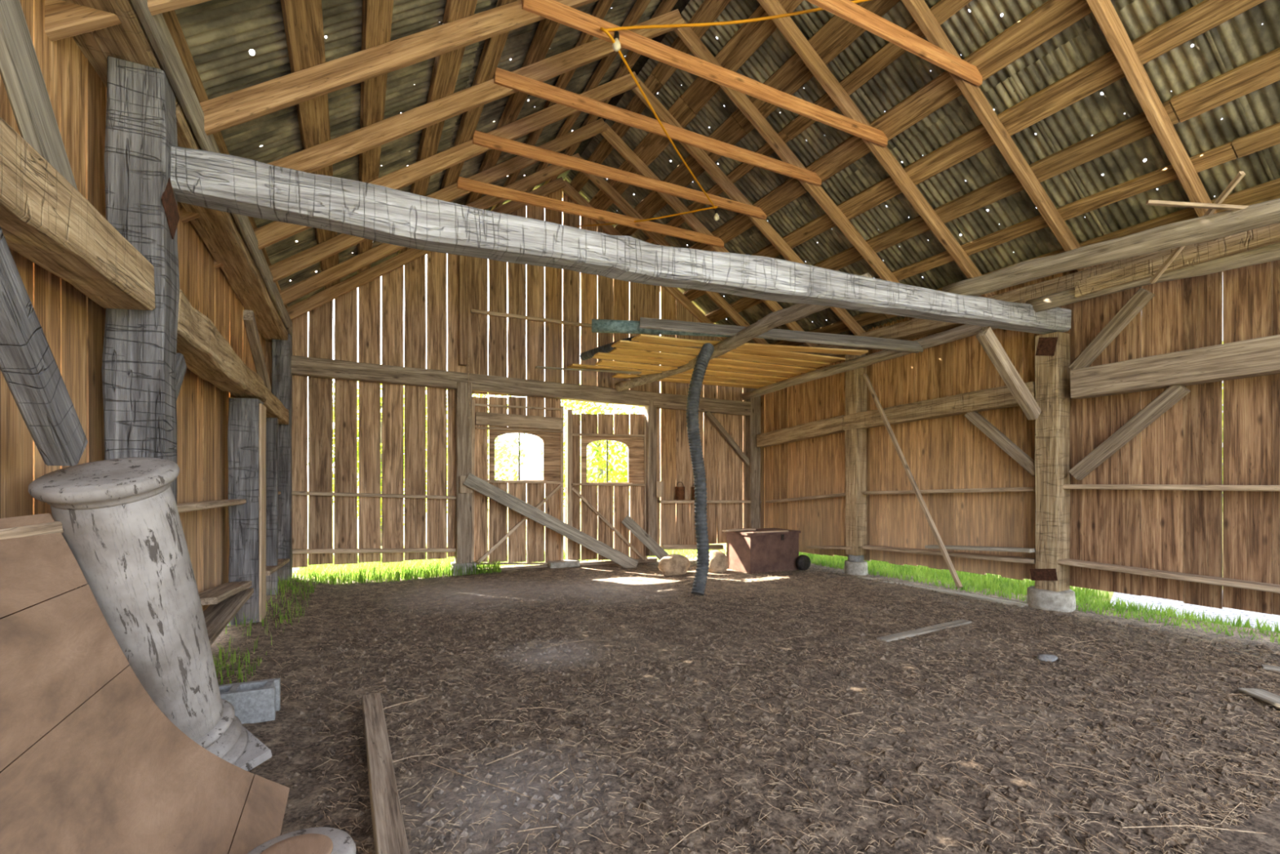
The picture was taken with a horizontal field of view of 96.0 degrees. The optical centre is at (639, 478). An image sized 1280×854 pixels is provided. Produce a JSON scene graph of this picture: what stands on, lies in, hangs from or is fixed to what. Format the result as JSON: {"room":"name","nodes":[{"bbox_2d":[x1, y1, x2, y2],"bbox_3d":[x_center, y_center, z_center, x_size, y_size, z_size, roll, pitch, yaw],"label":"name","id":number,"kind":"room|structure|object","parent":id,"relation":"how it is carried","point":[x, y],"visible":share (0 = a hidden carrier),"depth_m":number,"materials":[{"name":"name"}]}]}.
{"room":"barn interior","nodes":[
{"label":"barn interior","id":0,"kind":"room"},
{"bbox_2d":[0,0,289,644],"bbox_3d":[-2.927,-0.421,3.625,0.344,3.496,11.309,0,0,-26],"label":"wall","id":1,"kind":"structure","parent":0,"point":[73,324],"depth_m":2.87,"materials":[{"name":"brown wood"}]},
{"bbox_2d":[62,0,176,97],"bbox_3d":[-1.585,-2.169,0.857,0.320,0.293,4.956,0,0,-26],"label":"wall plate","id":2,"kind":"object","parent":1,"relation":"on","point":[127,39],"visible":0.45,"depth_m":2.66,"materials":[{"name":"beige wood"}]},
{"bbox_2d":[198,580,251,604],"bbox_3d":[-3.382,0.915,4.658,0.204,0.162,1.424,0,0,-26],"label":"board","id":3,"kind":"object","parent":1,"relation":"on","point":[216,594],"visible":0.84,"depth_m":4.49,"materials":[{"name":"brown wood"}]},
{"bbox_2d":[175,97,287,342],"bbox_3d":[-3.831,-2.058,5.525,0.308,0.264,5.398,0,-1,-26],"label":"wall plate","id":4,"kind":"object","parent":1,"relation":"attached to","point":[218,228],"visible":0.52,"depth_m":5.03,"materials":[{"name":"beige wood"}]},
{"bbox_2d":[130,0,292,335],"bbox_3d":[-2.594,-2.135,3.344,0.042,0.194,10.302,0,-1,-26],"label":"wooden beam","id":5,"kind":"structure","parent":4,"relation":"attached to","point":[157,30],"depth_m":3.21,"materials":[{"name":"brown wood"}]},
{"bbox_2d":[266,189,761,567],"bbox_3d":[-1.409,-1.800,9.626,8.476,6.294,0.193,0,0,-24],"label":"wall","id":6,"kind":"structure","parent":0,"point":[597,296],"depth_m":8.89,"materials":[{"name":"brown wood"}]},
{"bbox_2d":[458,255,467,365],"bbox_3d":[-2.768,-2.779,9.006,0.124,2.012,0.123,0,0,-27],"label":"wooden post","id":7,"kind":"object","parent":6,"relation":"attached to","point":[463,260],"visible":0.86,"depth_m":8.96,"materials":[{"name":"brown wood"}]},
{"bbox_2d":[471,396,563,564],"bbox_3d":[-1.978,0.039,9.393,1.510,2.816,0.113,0,0,-24],"label":"door","id":8,"kind":"structure","parent":6,"relation":"in","point":[526,536],"depth_m":9.38,"materials":[{"name":"brown wood"}]},
{"bbox_2d":[488,426,560,481],"bbox_3d":[-1.870,-0.387,9.460,1.194,0.902,0.084,0,0,-24],"label":"window","id":9,"kind":"structure","parent":8,"relation":"attached to","point":[551,441],"depth_m":9.60,"materials":[{"name":"brown wood"}]},
{"bbox_2d":[291,355,751,416],"bbox_3d":[-1.340,-1.467,9.654,7.745,0.269,0.193,2,-1,-24],"label":"beam","id":10,"kind":"structure","parent":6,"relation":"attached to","point":[308,366],"depth_m":9.15,"materials":[{"name":"brown wood"}]},
{"bbox_2d":[615,272,871,391],"bbox_3d":[1.161,-1.791,8.007,0.654,0.602,4.906,0,0,-33],"label":"pole","id":11,"kind":"object","parent":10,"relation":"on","point":[798,311],"visible":0.66,"depth_m":7.29,"materials":[{"name":"brown wood"}]},
{"bbox_2d":[566,333,844,388],"bbox_3d":[0.963,-1.793,9.131,3.881,0.178,2.312,0,0,-27],"label":"platform","id":12,"kind":"object","parent":11,"relation":"on","point":[659,357],"visible":0.84,"depth_m":8.91,"materials":[{"name":"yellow wood"}]},
{"bbox_2d":[535,366,640,373],"bbox_3d":[-0.785,-1.700,9.050,1.711,0.034,0.112,-1,1,-23],"label":"board","id":13,"kind":"object","parent":12,"relation":"attached to","point":[536,367],"visible":1,"depth_m":9.01,"materials":[{"name":"brown wood"}]},
{"bbox_2d":[579,335,638,360],"bbox_3d":[-0.413,-1.879,8.281,1.142,0.230,0.208,0,0,32],"label":"corrugated hose","id":14,"kind":"object","parent":12,"relation":"on","point":[607,348],"visible":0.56,"depth_m":8.29,"materials":[{"name":"grey plastic"}]},
{"bbox_2d":[591,319,731,337],"bbox_3d":[0.412,-1.989,7.668,2.102,0.175,0.209,2,0,-4],"label":"roll","id":15,"kind":"object","parent":12,"relation":"on","point":[599,326],"visible":0.46,"depth_m":7.57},
{"bbox_2d":[649,340,736,348],"bbox_3d":[0.711,-1.907,8.117,1.321,0.114,0.116,1,0,-7],"label":"plank","id":16,"kind":"object","parent":12,"relation":"on","point":[715,340],"visible":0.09,"depth_m":8.09,"materials":[{"name":"brown wood"}]},
{"bbox_2d":[638,338,868,355],"bbox_3d":[1.641,-1.870,8.150,3.333,0.034,0.223,1,0,-10],"label":"plank","id":17,"kind":"object","parent":12,"relation":"on","point":[757,346],"visible":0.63,"depth_m":8.22,"materials":[{"name":"brown wood"}]},
{"bbox_2d":[564,408,647,560],"bbox_3d":[-0.559,0.151,10.039,1.507,2.640,0.115,0,0,-24],"label":"door","id":18,"kind":"structure","parent":6,"relation":"in","point":[588,509],"depth_m":10.02,"materials":[{"name":"brown wood"}]},
{"bbox_2d":[580,435,644,484],"bbox_3d":[-0.453,-0.320,10.104,1.210,0.859,0.084,0,0,-24],"label":"window","id":19,"kind":"structure","parent":18,"relation":"attached to","point":[635,445],"depth_m":10.23,"materials":[{"name":"brown wood"}]},
{"bbox_2d":[644,400,657,555],"bbox_3d":[0.193,-0.009,10.339,0.176,2.780,0.168,0,0,-27],"label":"wooden post","id":20,"kind":"object","parent":6,"relation":"attached to","point":[651,411],"visible":0.88,"depth_m":10.27,"materials":[{"name":"brown wood"}]},
{"bbox_2d":[656,481,663,497],"bbox_3d":[0.358,0.189,10.228,0.130,0.281,0.042,0,0,-27],"label":"wood block","id":21,"kind":"object","parent":20,"relation":"attached to","point":[660,485],"visible":1,"depth_m":10.21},
{"bbox_2d":[675,481,684,499],"bbox_3d":[0.736,0.221,10.576,0.182,0.327,0.182,0,0,-27],"label":"tin can","id":22,"kind":"object","parent":6,"relation":"on","point":[679,491],"visible":1,"depth_m":10.50,"materials":[{"name":"metal"}]},
{"bbox_2d":[691,483,694,499],"bbox_3d":[1.060,0.227,10.723,0.212,0.327,0.212,0,0,-27],"label":"tin can","id":23,"kind":"object","parent":6,"relation":"on","point":[692,487],"visible":0.3,"depth_m":10.67,"materials":[{"name":"metal"}]},
{"bbox_2d":[44,0,1279,362],"bbox_3d":[0.823,-3.492,5.264,8.912,3.295,10.912,0,0,-27],"label":"ceiling","id":24,"kind":"structure","parent":0,"point":[406,87],"depth_m":5.55,"materials":[{"name":"brown wood"}]},
{"bbox_2d":[457,177,724,247],"bbox_3d":[-0.480,-3.644,8.000,3.971,0.140,0.050,0,0,-27],"label":"tie","id":25,"kind":"object","parent":24,"relation":"attached to","point":[464,184],"visible":0.97,"depth_m":7.82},
{"bbox_2d":[472,130,766,219],"bbox_3d":[-0.025,-3.666,7.087,3.972,0.138,0.052,0,0,-27],"label":"tie","id":26,"kind":"object","parent":24,"relation":"attached to","point":[479,138],"visible":0.93,"depth_m":6.89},
{"bbox_2d":[493,67,822,186],"bbox_3d":[0.443,-3.660,6.148,3.972,0.140,0.050,0,0,-27],"label":"tie","id":27,"kind":"object","parent":24,"relation":"attached to","point":[503,77],"visible":0.93,"depth_m":5.92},
{"bbox_2d":[522,0,887,146],"bbox_3d":[0.876,-3.638,5.279,3.972,0.138,0.050,0,0,-27],"label":"tie","id":28,"kind":"object","parent":24,"relation":"attached to","point":[552,10],"visible":0.98,"depth_m":5.07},
{"bbox_2d":[577,0,871,226],"bbox_3d":[0.214,-3.746,6.298,2.598,0.784,6.746,0,0,-27],"label":"electrical cable","id":29,"kind":"object","parent":28,"relation":"attached to","point":[616,46],"depth_m":4.65,"materials":[{"name":"plastic"}]},
{"bbox_2d":[613,31,619,39],"bbox_3d":[-0.189,-3.577,4.654,0.044,0.055,0.044,0,0,-27],"label":"socket","id":30,"kind":"object","parent":29,"relation":"attached to","point":[616,37],"depth_m":4.64,"materials":[{"name":"metal"}]},
{"bbox_2d":[806,0,982,87],"bbox_3d":[1.341,-3.652,4.350,3.971,0.140,0.050,0,0,-27],"label":"tie","id":31,"kind":"object","parent":24,"relation":"attached to","point":[847,10],"visible":1,"depth_m":4.74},
{"bbox_2d":[855,317,962,340],"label":"wall plate","id":32,"kind":"object","parent":24,"relation":"attached to","point":[914,328],"depth_m":7.98,"materials":[{"name":"beige wood"}]},
{"bbox_2d":[292,488,1114,602],"bbox_3d":[-4.462,1.530,8.949,120.000,0.001,140.000,0,0,-27],"label":"lawn","id":33,"kind":"structure","parent":0,"point":[1110,593],"depth_m":15.58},
{"bbox_2d":[307,381,447,545],"bbox_3d":[-5.923,-0.548,13.228,3.024,4.308,3.045,0,0,-27],"label":"leafy tree","id":34,"kind":"object","parent":33,"relation":"on","point":[357,381],"visible":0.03,"depth_m":12.96,"materials":[{"name":"green plant"}]},
{"bbox_2d":[289,551,502,585],"bbox_3d":[-3.975,1.380,9.483,3.034,0.280,2.578,0,0,-27],"label":"grass","id":35,"kind":"structure","parent":33,"relation":"on","point":[406,570],"depth_m":8.67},
{"bbox_2d":[403,385,527,513],"bbox_3d":[-5.750,-0.954,17.804,4.421,5.117,4.423,0,0,-27],"label":"leafy tree","id":36,"kind":"object","parent":33,"relation":"on","point":[504,447],"visible":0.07,"depth_m":17.96,"materials":[{"name":"green plant"}]},
{"bbox_2d":[539,382,644,515],"bbox_3d":[-1.233,-0.746,17.838,3.572,4.701,3.665,0,0,-27],"label":"leafy tree","id":37,"kind":"object","parent":33,"relation":"on","point":[598,463],"visible":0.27,"depth_m":17.23,"materials":[{"name":"green plant"}]},
{"bbox_2d":[488,543,726,567],"bbox_3d":[-0.457,1.470,11.135,4.993,0.180,2.134,0,0,-27],"label":"grass","id":38,"kind":"structure","parent":33,"relation":"on","point":[684,552],"depth_m":11.18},
{"bbox_2d":[799,551,1279,644],"bbox_3d":[4.771,1.440,8.098,1.874,0.220,7.978,0,0,-27],"label":"grass","id":39,"kind":"structure","parent":33,"relation":"on","point":[989,581],"depth_m":7.40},
{"bbox_2d":[1110,591,1279,631],"bbox_3d":[7.185,1.510,6.264,2.550,0.040,4.400,0,0,-27],"label":"gravel strip","id":40,"kind":"object","parent":33,"relation":"on","point":[1230,613],"visible":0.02,"depth_m":6.52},
{"bbox_2d":[210,551,1279,853],"bbox_3d":[0.970,1.420,5.031,8.925,0.179,11.340,0,0,-27],"label":"floor","id":41,"kind":"structure","parent":0,"point":[277,734],"depth_m":3.39,"materials":[{"name":"soil"}]},
{"bbox_2d":[103,55,180,508],"bbox_3d":[-2.525,-0.291,2.922,0.256,3.487,0.301,0,0,-27],"label":"wooden post","id":42,"kind":"object","parent":41,"relation":"on","point":[140,104],"visible":0.49,"depth_m":2.83,"materials":[{"name":"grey wood"}]},
{"bbox_2d":[0,117,152,311],"bbox_3d":[-1.723,-0.918,1.211,0.218,0.250,3.502,0,1,-26],"label":"hewn girt","id":43,"kind":"object","parent":42,"relation":"attached to","point":[44,220],"visible":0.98,"depth_m":2.06,"materials":[{"name":"beige wood"}]},
{"bbox_2d":[0,0,77,191],"bbox_3d":[-2.140,-1.341,2.015,0.063,0.754,0.758,0,0,-26],"label":"diagonal brace","id":44,"kind":"object","parent":43,"relation":"attached to","point":[20,76],"visible":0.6,"depth_m":1.97,"materials":[{"name":"brown wood"}]},
{"bbox_2d":[0,223,87,465],"bbox_3d":[-1.979,-0.437,1.833,0.095,0.778,0.773,0,0,-26],"label":"diagonal brace","id":45,"kind":"object","parent":43,"relation":"attached to","point":[28,369],"visible":1,"depth_m":1.87,"materials":[{"name":"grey wood"}]},
{"bbox_2d":[176,352,186,399],"bbox_3d":[-2.652,-0.431,3.193,0.102,0.620,0.585,0,0,-26],"label":"diagonal brace","id":46,"kind":"object","parent":42,"relation":"attached to","point":[182,366],"visible":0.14,"depth_m":3.37,"materials":[{"name":"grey wood"}]},
{"bbox_2d":[168,146,1071,333],"bbox_3d":[1.162,-1.651,4.807,8.098,0.320,0.266,-1,0,-25],"label":"tie beam","id":47,"kind":"structure","parent":42,"relation":"attached to","point":[333,205],"depth_m":3.83,"materials":[{"name":"grey wood"}]},
{"bbox_2d":[741,324,997,399],"bbox_3d":[3.250,-1.751,8.655,0.216,0.572,4.994,0,0,-32],"label":"pole","id":48,"kind":"object","parent":47,"relation":"on","point":[962,331],"visible":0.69,"depth_m":8.46,"materials":[{"name":"brown wood"}]},
{"bbox_2d":[786,340,919,353],"bbox_3d":[2.896,-1.825,7.837,1.718,0.261,0.201,0,0,10],"label":"plank","id":49,"kind":"object","parent":48,"relation":"on","point":[787,340],"visible":0.3,"depth_m":7.88,"materials":[{"name":"brown wood"}]},
{"bbox_2d":[640,317,923,351],"bbox_3d":[1.861,-1.891,7.578,3.741,0.455,0.199,0,0,-3],"label":"wooden beam","id":50,"kind":"structure","parent":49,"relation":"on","point":[645,322],"depth_m":7.55,"materials":[{"name":"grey wood"}]},
{"bbox_2d":[942,198,1279,296],"bbox_3d":[4.653,-1.972,4.218,0.209,0.246,4.845,0,1,-33],"label":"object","id":51,"kind":"structure","parent":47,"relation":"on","point":[1220,224],"depth_m":4.86,"materials":[{"name":"brown wood"}]},
{"bbox_2d":[1145,200,1248,210],"bbox_3d":[4.272,-2.072,4.375,0.719,0.155,0.037,0,0,13],"label":"stick","id":52,"kind":"object","parent":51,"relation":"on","point":[1150,202],"visible":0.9,"depth_m":4.37,"materials":[{"name":"brown wood"}]},
{"bbox_2d":[1149,171,1245,283],"bbox_3d":[4.486,-1.997,4.673,0.032,0.535,0.909,0,0,8],"label":"stick","id":53,"kind":"object","parent":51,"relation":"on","point":[1240,175],"visible":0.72,"depth_m":4.50,"materials":[{"name":"brown wood"}]},
{"bbox_2d":[1025,241,1279,311],"bbox_3d":[5.196,-1.833,4.441,0.162,0.180,4.042,0,0,-31],"label":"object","id":54,"kind":"structure","parent":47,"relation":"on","point":[1270,252],"depth_m":5.03,"materials":[{"name":"brown wood"}]},
{"bbox_2d":[1074,222,1279,297],"bbox_3d":[5.080,-1.940,4.388,0.062,0.274,3.081,0,0,-29],"label":"beam","id":55,"kind":"structure","parent":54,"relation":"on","point":[1268,234],"depth_m":4.98,"materials":[{"name":"beige wood"}]},
{"bbox_2d":[0,512,289,853],"bbox_3d":[-1.184,0.773,0.840,0.890,1.294,3.160,0,0,-27],"label":"ramp","id":56,"kind":"object","parent":41,"relation":"on","point":[90,763],"visible":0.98,"depth_m":1.82,"materials":[{"name":"wood"}]},
{"bbox_2d":[28,457,271,771],"bbox_3d":[-2.122,0.696,2.520,0.759,1.573,0.833,0,0,31],"label":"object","id":57,"kind":"structure","parent":41,"relation":"on","point":[120,519],"depth_m":2.31,"materials":[{"name":"white paint"}]},
{"bbox_2d":[226,397,266,625],"bbox_3d":[-3.820,0.320,5.604,0.273,2.162,0.352,0,0,-27],"label":"wooden post","id":58,"kind":"object","parent":41,"relation":"on","point":[246,416],"visible":0.91,"depth_m":5.47,"materials":[{"name":"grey wood"}]},
{"bbox_2d":[177,293,266,402],"bbox_3d":[-3.255,-0.879,4.448,0.264,0.280,3.104,0,-1,-26],"label":"hewn girt","id":59,"kind":"object","parent":58,"relation":"on","point":[208,356],"visible":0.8,"depth_m":3.97,"materials":[{"name":"beige wood"}]},
{"bbox_2d":[218,677,280,724],"bbox_3d":[-2.319,1.298,3.324,0.390,0.185,0.185,0,0,-23],"label":"concrete block","id":60,"kind":"object","parent":41,"relation":"on","point":[259,700],"visible":0.6,"depth_m":3.29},
{"bbox_2d":[212,574,317,684],"bbox_3d":[-3.633,1.338,5.628,0.641,0.265,4.991,0,0,-27],"label":"grass","id":61,"kind":"structure","parent":41,"relation":"on","point":[282,584],"depth_m":5.36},
{"bbox_2d":[266,417,278,595],"bbox_3d":[-4.407,0.390,6.853,0.166,2.221,0.125,0,0,-27],"label":"wooden post","id":62,"kind":"object","parent":41,"relation":"on","point":[272,424],"visible":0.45,"depth_m":6.81,"materials":[{"name":"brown wood"}]},
{"bbox_2d":[271,332,292,580],"bbox_3d":[-4.932,-0.249,7.932,0.233,3.502,0.234,0,0,-27],"label":"wooden post","id":63,"kind":"object","parent":41,"relation":"on","point":[282,375],"visible":0.59,"depth_m":7.85,"materials":[{"name":"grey wood"}]},
{"bbox_2d":[263,386,288,423],"bbox_3d":[-4.414,-0.857,6.840,0.214,0.215,2.185,0,-1,-26],"label":"hewn girt","id":64,"kind":"object","parent":63,"relation":"attached to","point":[274,408],"visible":0.56,"depth_m":6.79,"materials":[{"name":"beige wood"}]},
{"bbox_2d":[242,309,271,391],"bbox_3d":[-4.006,-1.278,6.043,0.084,0.680,1.254,0,0,-26],"label":"diagonal brace","id":65,"kind":"object","parent":64,"relation":"on","point":[249,320],"visible":0.84,"depth_m":5.83,"materials":[{"name":"brown wood"}]},
{"bbox_2d":[246,826,355,853],"bbox_3d":[-1.041,1.268,1.731,0.336,0.281,0.336,0,0,-27],"label":"column base","id":66,"kind":"structure","parent":41,"relation":"on","point":[314,840],"depth_m":1.79,"materials":[{"name":"white paint"}]},
{"bbox_2d":[361,693,409,853],"bbox_3d":[-1.157,1.362,2.585,0.104,0.094,2.136,0,0,-27],"label":"wooden plank","id":67,"kind":"object","parent":41,"relation":"on","point":[389,837],"visible":1,"depth_m":2.48,"materials":[{"name":"brown wood"}]},
{"bbox_2d":[450,561,475,575],"bbox_3d":[-2.757,1.400,8.999,0.341,0.182,0.262,0,0,-27],"label":"concrete footing","id":68,"kind":"object","parent":41,"relation":"on","point":[454,565],"visible":0.58,"depth_m":8.88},
{"bbox_2d":[454,382,472,564],"bbox_3d":[-2.759,-0.090,8.999,0.241,2.802,0.211,0,0,-27],"label":"wooden post","id":69,"kind":"object","parent":68,"relation":"on","point":[463,424],"visible":0.92,"depth_m":8.91,"materials":[{"name":"brown wood"}]},
{"bbox_2d":[459,475,473,493],"bbox_3d":[-2.668,0.088,8.866,0.204,0.261,0.042,0,0,-27],"label":"wood block","id":70,"kind":"object","parent":69,"relation":"attached to","point":[463,488],"visible":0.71,"depth_m":8.83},
{"bbox_2d":[463,472,638,568],"bbox_3d":[-1.359,0.742,9.250,2.835,1.658,0.074,0,0,-20],"label":"plank","id":71,"kind":"object","parent":41,"relation":"on","point":[473,482],"visible":0.96,"depth_m":9.20,"materials":[{"name":"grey wood"}]},
{"bbox_2d":[547,559,579,568],"bbox_3d":[-1.276,1.425,9.639,0.501,0.103,0.201,-1,1,-24],"label":"block","id":72,"kind":"object","parent":41,"relation":"on","point":[574,562],"visible":1,"depth_m":9.56,"materials":[{"name":"concrete"}]},
{"bbox_2d":[479,557,657,571],"bbox_3d":[-1.166,1.470,9.788,3.221,0.072,0.063,0,0,-24],"label":"board","id":73,"kind":"object","parent":41,"relation":"on","point":[649,559],"visible":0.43,"depth_m":9.89,"materials":[{"name":"brown wood"}]},
{"bbox_2d":[621,515,668,559],"bbox_3d":[0.239,1.151,9.646,1.258,1.056,0.077,0,0,29],"label":"plank","id":74,"kind":"object","parent":41,"relation":"on","point":[628,522],"visible":0.65,"depth_m":9.72,"materials":[{"name":"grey wood"}]},
{"bbox_2d":[657,553,690,576],"bbox_3d":[0.531,1.365,8.941,0.513,0.394,0.315,0,0,-27],"label":"stone","id":75,"kind":"object","parent":41,"relation":"on","point":[673,563],"visible":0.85,"depth_m":8.82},
{"bbox_2d":[685,342,714,595],"bbox_3d":[0.746,-0.165,7.277,0.310,3.199,0.709,0,0,17],"label":"post","id":76,"kind":"object","parent":41,"relation":"on","point":[700,581],"visible":1,"depth_m":7.17,"materials":[{"name":"grey wood"}]},
{"bbox_2d":[708,549,728,573],"bbox_3d":[1.205,1.350,9.117,0.346,0.439,0.382,0,0,39],"label":"stone","id":77,"kind":"object","parent":41,"relation":"on","point":[718,562],"visible":0.66,"depth_m":8.99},
{"bbox_2d":[214,560,1279,853],"bbox_3d":[0.464,1.402,5.694,7.988,0.195,7.896,0,0,-27],"label":"litter","id":78,"kind":"object","parent":41,"relation":"on","point":[1062,618],"visible":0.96,"depth_m":3.32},
{"bbox_2d":[745,378,760,528],"bbox_3d":[2.200,-0.250,11.279,0.255,3.502,0.233,0,0,-27],"label":"wooden post","id":79,"kind":"object","parent":41,"relation":"on","point":[753,472],"visible":0.66,"depth_m":11.18,"materials":[{"name":"brown wood"}]},
{"bbox_2d":[704,411,749,466],"bbox_3d":[1.692,-0.766,11.023,1.043,1.045,0.084,0,0,-25],"label":"diagonal brace","id":80,"kind":"object","parent":79,"relation":"attached to","point":[710,416],"visible":0.98,"depth_m":10.98,"materials":[{"name":"brown wood"}]},
{"bbox_2d":[235,565,1279,853],"bbox_3d":[0.531,1.402,5.664,7.942,0.175,7.911,0,0,-27],"label":"straw","id":81,"kind":"object","parent":41,"relation":"on","point":[642,566],"visible":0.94,"depth_m":2.77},
{"bbox_2d":[726,527,800,573],"bbox_3d":[2.000,1.153,9.373,1.038,0.655,0.683,0,0,-27],"label":"storage chest","id":82,"kind":"object","parent":41,"relation":"on","point":[773,549],"visible":0.95,"depth_m":9.11,"materials":[{"name":"brown paint"}]},
{"bbox_2d":[721,528,755,532],"bbox_3d":[1.584,0.821,9.213,0.601,0.034,0.091,0,0,-28],"label":"board","id":83,"kind":"object","parent":82,"relation":"on","point":[739,529],"visible":1,"depth_m":9.16,"materials":[{"name":"brown wood"}]},
{"bbox_2d":[284,570,1279,853],"bbox_3d":[1.135,1.431,5.032,7.156,0.159,6.038,0,0,-27],"label":"chips","id":84,"kind":"object","parent":41,"relation":"on","point":[871,791],"visible":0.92,"depth_m":3.33,"materials":[{"name":"wood"}]},
{"bbox_2d":[795,554,810,570],"bbox_3d":[2.621,1.350,9.249,0.250,0.250,0.100,0,0,-27],"label":"wheel","id":85,"kind":"object","parent":41,"relation":"on","point":[802,562],"visible":1,"depth_m":9.20,"materials":[{"name":"rubber"}]},
{"bbox_2d":[844,560,867,575],"bbox_3d":[3.363,1.442,8.975,0.340,0.315,0.342,0,0,-27],"label":"concrete pier","id":86,"kind":"object","parent":41,"relation":"on","point":[851,567],"visible":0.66,"depth_m":8.84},
{"bbox_2d":[847,554,864,562],"bbox_3d":[3.363,1.230,8.975,0.242,0.110,0.240,0,0,-27],"label":"shoe","id":87,"kind":"object","parent":86,"relation":"on","point":[851,557],"visible":0.83,"depth_m":8.88,"materials":[{"name":"grey concrete"}]},
{"bbox_2d":[844,353,866,555],"bbox_3d":[3.362,-0.384,8.974,0.234,3.134,0.256,0,0,-27],"label":"wooden post","id":88,"kind":"object","parent":87,"relation":"on","point":[855,446],"visible":0.86,"depth_m":8.88,"materials":[{"name":"beige wood"}]},
{"bbox_2d":[756,414,845,447],"bbox_3d":[2.800,-0.800,10.093,0.214,0.404,2.200,0,0,-26],"label":"hewn girt","id":89,"kind":"object","parent":88,"relation":"attached to","point":[833,425],"visible":0.97,"depth_m":9.90,"materials":[{"name":"beige wood"}]},
{"bbox_2d":[843,381,1035,430],"bbox_3d":[3.903,-0.933,7.817,0.209,0.337,2.850,0,0,-26],"label":"hewn girt","id":90,"kind":"object","parent":88,"relation":"attached to","point":[1000,397],"visible":0.89,"depth_m":7.56,"materials":[{"name":"beige wood"}]},
{"bbox_2d":[862,373,962,588],"bbox_3d":[3.545,-0.140,7.659,0.048,2.850,1.937,0,0,-12],"label":"leaning pole","id":91,"kind":"object","parent":41,"relation":"on","point":[921,500],"visible":1,"depth_m":7.49,"materials":[{"name":"brown wood"}]},
{"bbox_2d":[876,618,971,641],"bbox_3d":[2.704,1.428,5.430,1.334,0.025,0.101,0,0,-31],"label":"board","id":92,"kind":"object","parent":41,"relation":"on","point":[959,622],"visible":0.96,"depth_m":5.37,"materials":[{"name":"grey wood"}]},
{"bbox_2d":[855,575,1028,607],"bbox_3d":[3.814,1.471,7.594,0.173,0.064,2.470,0,-1,-25],"label":"slab","id":93,"kind":"object","parent":41,"relation":"on","point":[953,593],"visible":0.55,"depth_m":7.09,"materials":[{"name":"concrete"}]},
{"bbox_2d":[1036,653,1057,661],"bbox_3d":[3.184,1.400,4.503,0.191,0.045,0.122,0,0,-27],"label":"flat stone","id":94,"kind":"object","parent":41,"relation":"on","point":[1042,657],"visible":0.99,"depth_m":4.47,"materials":[{"name":"stone"}]},
{"bbox_2d":[1026,585,1075,612],"bbox_3d":[4.597,1.377,6.448,0.450,0.285,0.451,0,0,-27],"label":"concrete pier","id":95,"kind":"object","parent":41,"relation":"on","point":[1064,601],"visible":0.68,"depth_m":6.28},
{"bbox_2d":[1030,331,1071,591],"bbox_3d":[4.592,-0.185,6.445,0.267,2.833,0.290,0,0,-27],"label":"wooden post","id":96,"kind":"object","parent":95,"relation":"on","point":[1052,350],"visible":0.99,"depth_m":6.34,"materials":[{"name":"beige wood"}]},
{"bbox_2d":[964,411,1035,475],"bbox_3d":[4.341,-0.454,6.909,0.083,0.852,0.909,0,0,-26],"label":"diagonal brace","id":97,"kind":"object","parent":96,"relation":"attached to","point":[1024,460],"visible":0.89,"depth_m":6.86,"materials":[{"name":"brown wood"}]},
{"bbox_2d":[976,326,1040,419],"bbox_3d":[4.007,-1.125,6.244,1.020,0.936,0.102,0,0,-26],"label":"diagonal brace","id":98,"kind":"object","parent":96,"relation":"attached to","point":[986,336],"visible":1,"depth_m":6.19,"materials":[{"name":"brown wood"}]},
{"bbox_2d":[1237,687,1279,707],"bbox_3d":[3.930,1.370,3.540,0.142,0.023,0.398,0,0,8],"label":"board","id":99,"kind":"object","parent":41,"relation":"on","point":[1271,698],"visible":1,"depth_m":3.62,"materials":[{"name":"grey wood"}]},
{"bbox_2d":[1261,663,1279,671],"bbox_3d":[4.643,1.375,4.135,0.240,0.021,0.082,0,0,41],"label":"board","id":100,"kind":"object","parent":41,"relation":"on","point":[1264,666],"visible":0.98,"depth_m":4.17,"materials":[{"name":"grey wood"}]},
{"bbox_2d":[760,259,1279,615],"bbox_3d":[4.515,-0.533,6.655,0.300,3.734,10.523,0,0,-26],"label":"wall","id":101,"kind":"structure","parent":0,"point":[1187,510],"depth_m":6.16,"materials":[{"name":"brown wood"}]},
{"bbox_2d":[924,544,1035,552],"bbox_3d":[4.127,0.854,7.052,0.172,0.133,1.306,0,0,-27],"label":"board","id":102,"kind":"object","parent":101,"relation":"on","point":[930,546],"visible":0.9,"depth_m":6.89,"materials":[{"name":"brown wood"}]},
{"bbox_2d":[986,248,1175,302],"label":"wall plate","id":103,"kind":"object","parent":101,"relation":"attached to","point":[1064,282],"depth_m":6.21,"materials":[{"name":"beige wood"}]},
{"bbox_2d":[1070,334,1279,399],"bbox_3d":[5.679,-1.058,4.143,0.207,0.308,4.561,0,-1,-26],"label":"sawn girt","id":104,"kind":"object","parent":101,"relation":"attached to","point":[1258,357],"visible":0.99,"depth_m":5.32,"materials":[{"name":"brown wood"}]},
{"bbox_2d":[1068,288,1155,369],"bbox_3d":[4.822,-1.496,5.915,0.103,0.749,0.722,0,0,-26],"label":"diagonal brace","id":105,"kind":"object","parent":104,"relation":"attached to","point":[1141,297],"visible":0.97,"depth_m":5.86,"materials":[{"name":"brown wood"}]},
{"bbox_2d":[1068,384,1191,479],"bbox_3d":[4.880,-0.448,5.795,0.104,0.922,0.994,0,0,-26],"label":"diagonal brace","id":106,"kind":"object","parent":104,"relation":"attached to","point":[1172,394],"visible":0.98,"depth_m":5.73,"materials":[{"name":"brown wood"}]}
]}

